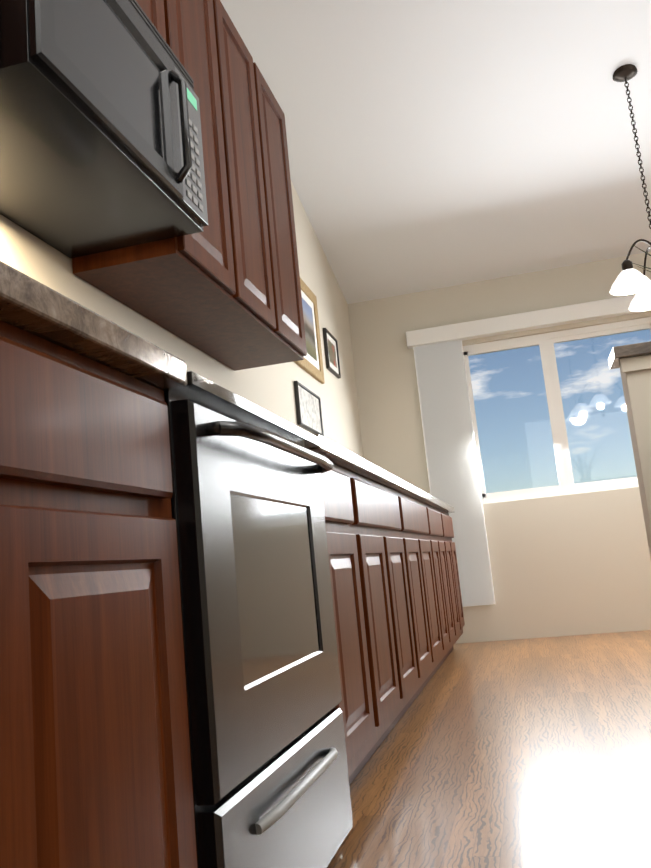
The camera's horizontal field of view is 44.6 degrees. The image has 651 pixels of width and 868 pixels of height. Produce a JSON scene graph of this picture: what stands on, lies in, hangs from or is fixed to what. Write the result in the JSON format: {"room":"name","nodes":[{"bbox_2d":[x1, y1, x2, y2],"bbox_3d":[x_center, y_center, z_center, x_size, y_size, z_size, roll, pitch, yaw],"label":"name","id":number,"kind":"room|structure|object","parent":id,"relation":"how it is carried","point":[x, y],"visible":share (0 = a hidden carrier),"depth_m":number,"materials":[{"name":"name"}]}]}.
{"room":"kitchen","nodes":[
{"label":"kitchen","id":0,"kind":"room"},
{"bbox_2d":[0,181,362,457],"bbox_3d":[-0.883,-1.363,2.167,0.120,4.778,8.470,-8,-10,13],"label":"wall","id":1,"kind":"structure","parent":0,"point":[269,388],"depth_m":3.90,"materials":[{"name":"beige paint"}]},
{"bbox_2d":[136,0,175,54],"bbox_3d":[-0.655,-1.266,2.078,0.326,0.625,0.387,-8,-10,13],"label":"upper cabinet","id":2,"kind":"object","parent":1,"relation":"attached to","point":[160,13],"depth_m":2.18,"materials":[{"name":"brown wood"}]},
{"bbox_2d":[0,0,207,258],"bbox_3d":[-0.594,-0.774,1.789,0.447,0.441,0.758,-8,-10,13],"label":"microwave","id":3,"kind":"object","parent":2,"relation":"attached to","point":[101,148],"visible":1,"depth_m":1.73,"materials":[{"name":"black metal"}]},
{"bbox_2d":[72,0,243,319],"bbox_3d":[-0.534,-0.972,2.421,0.326,1.110,0.412,-8,-10,13],"label":"upper cabinet","id":4,"kind":"object","parent":1,"relation":"attached to","point":[224,287],"depth_m":2.40,"materials":[{"name":"brown wood"}]},
{"bbox_2d":[151,1,283,351],"bbox_3d":[-0.433,-0.915,2.816,0.326,1.110,0.412,-8,-10,13],"label":"upper cabinet","id":5,"kind":"object","parent":1,"relation":"attached to","point":[258,318],"depth_m":2.81,"materials":[{"name":"brown wood"}]},
{"bbox_2d":[204,72,306,370],"bbox_3d":[-0.331,-0.857,3.212,0.326,1.110,0.413,-8,-10,13],"label":"upper cabinet","id":6,"kind":"object","parent":1,"relation":"attached to","point":[291,347],"depth_m":3.18,"materials":[{"name":"brown wood"}]},
{"bbox_2d":[293,278,324,383],"bbox_3d":[-0.133,-0.634,4.590,0.022,0.565,0.750,-8,-10,13],"label":"picture","id":7,"kind":"object","parent":1,"relation":"attached to","point":[311,363],"visible":0.48,"depth_m":4.76,"materials":[{"name":"brown wood"}]},
{"bbox_2d":[294,381,323,436],"bbox_3d":[-0.089,-0.129,4.484,0.022,0.240,0.490,-8,-10,13],"label":"picture","id":8,"kind":"object","parent":1,"relation":"attached to","point":[308,409],"visible":0.95,"depth_m":4.45,"materials":[{"name":"black"}]},
{"bbox_2d":[323,328,340,378],"bbox_3d":[0.044,-0.526,5.274,0.022,0.270,0.320,-8,-10,13],"label":"picture","id":9,"kind":"object","parent":1,"relation":"attached to","point":[331,354],"visible":1,"depth_m":5.25,"materials":[{"name":"black wood"}]},
{"bbox_2d":[220,0,650,303],"bbox_3d":[1.751,-3.044,1.735,5.840,2.318,8.470,-8,-10,13],"label":"ceiling","id":10,"kind":"structure","parent":0,"point":[434,144],"depth_m":4.51,"materials":[{"name":"white paint"}]},
{"bbox_2d":[610,64,650,310],"bbox_3d":[1.663,-1.268,4.108,0.566,1.322,0.549,-8,-10,13],"label":"dining chandelier","id":11,"kind":"object","parent":10,"relation":"hanging from","point":[629,274],"visible":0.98,"depth_m":4.08,"materials":[{"name":"black metal"}]},
{"bbox_2d":[327,630,650,867],"bbox_3d":[2.105,0.655,1.105,5.840,0.100,8.470,-8,-10,13],"label":"floor","id":12,"kind":"structure","parent":0,"point":[527,753],"depth_m":2.28,"materials":[{"name":"brown wood"}]},
{"bbox_2d":[0,320,196,867],"bbox_3d":[-0.597,0.347,0.744,0.626,0.888,0.920,-8,-10,13],"label":"base cabinet","id":13,"kind":"object","parent":12,"relation":"on","point":[94,752],"depth_m":0.88,"materials":[{"name":"brown wood"}]},
{"bbox_2d":[0,261,454,513],"bbox_3d":[-0.207,0.081,2.497,0.646,0.143,6.200,-8,-10,13],"label":"countertop","id":14,"kind":"structure","parent":13,"relation":"on","point":[34,307],"depth_m":0.97,"materials":[{"name":"stone"}]},
{"bbox_2d":[161,371,352,867],"bbox_3d":[-0.355,0.286,1.573,0.687,1.238,0.764,-8,-10,13],"label":"range","id":15,"kind":"object","parent":12,"relation":"on","point":[270,777],"visible":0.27,"depth_m":1.32,"materials":[{"name":"silver metal"}]},
{"bbox_2d":[321,464,383,785],"bbox_3d":[-0.238,0.550,2.138,0.626,0.888,0.443,-8,-10,13],"label":"base cabinet","id":16,"kind":"object","parent":12,"relation":"on","point":[363,720],"depth_m":2.14,"materials":[{"name":"brown wood"}]},
{"bbox_2d":[356,474,423,739],"bbox_3d":[-0.075,0.643,2.775,0.626,0.888,0.885,-8,-10,13],"label":"base cabinet","id":17,"kind":"object","parent":12,"relation":"on","point":[400,667],"depth_m":2.74,"materials":[{"name":"brown wood"}]},
{"bbox_2d":[404,495,447,686],"bbox_3d":[0.145,0.767,3.631,0.626,0.888,0.900,-8,-10,13],"label":"base cabinet","id":18,"kind":"object","parent":12,"relation":"on","point":[425,578],"depth_m":3.66,"materials":[{"name":"brown wood"}]},
{"bbox_2d":[432,507,459,655],"bbox_3d":[0.340,0.878,4.389,0.626,0.888,0.680,-8,-10,13],"label":"base cabinet","id":19,"kind":"object","parent":12,"relation":"on","point":[439,533],"depth_m":4.48,"materials":[{"name":"brown wood"}]},
{"bbox_2d":[444,512,464,635],"bbox_3d":[0.510,0.974,5.050,0.626,0.888,0.700,-8,-10,13],"label":"base cabinet","id":20,"kind":"object","parent":12,"relation":"on","point":[452,558],"depth_m":5.05,"materials":[{"name":"brown wood"}]},
{"bbox_2d":[348,252,650,643],"bbox_3d":[3.006,-0.106,5.338,5.600,2.640,0.120,-8,-10,13],"label":"wall","id":21,"kind":"structure","parent":0,"point":[571,564],"depth_m":5.59,"materials":[{"name":"beige paint"}]},
{"bbox_2d":[406,294,650,348],"bbox_3d":[1.569,-0.821,5.703,1.990,0.115,0.082,-8,-10,13],"label":"valance","id":22,"kind":"object","parent":21,"relation":"attached to","point":[562,315],"visible":1,"depth_m":5.70,"materials":[{"name":"white plastic"}]},
{"bbox_2d":[413,339,494,606],"bbox_3d":[0.918,0.276,5.715,0.360,1.908,0.034,-8,-10,13],"label":"vertical blinds","id":23,"kind":"object","parent":22,"relation":"hanging from","point":[450,448],"visible":0.83,"depth_m":5.73,"materials":[{"name":"white fabric"}]},
{"bbox_2d":[463,317,650,503],"bbox_3d":[1.726,-0.151,5.671,1.426,1.176,0.065,-8,-10,13],"label":"window","id":24,"kind":"structure","parent":21,"relation":"in","point":[566,485],"depth_m":5.68,"materials":[{"name":"white plastic"}]},
{"bbox_2d":[608,341,650,558],"bbox_3d":[1.991,0.059,1.578,2.380,1.250,1.885,-8,-10,13],"label":"kitchen island","id":25,"kind":"structure","parent":0,"point":[632,362],"depth_m":2.67,"materials":[{"name":"beige paint"}]}
]}

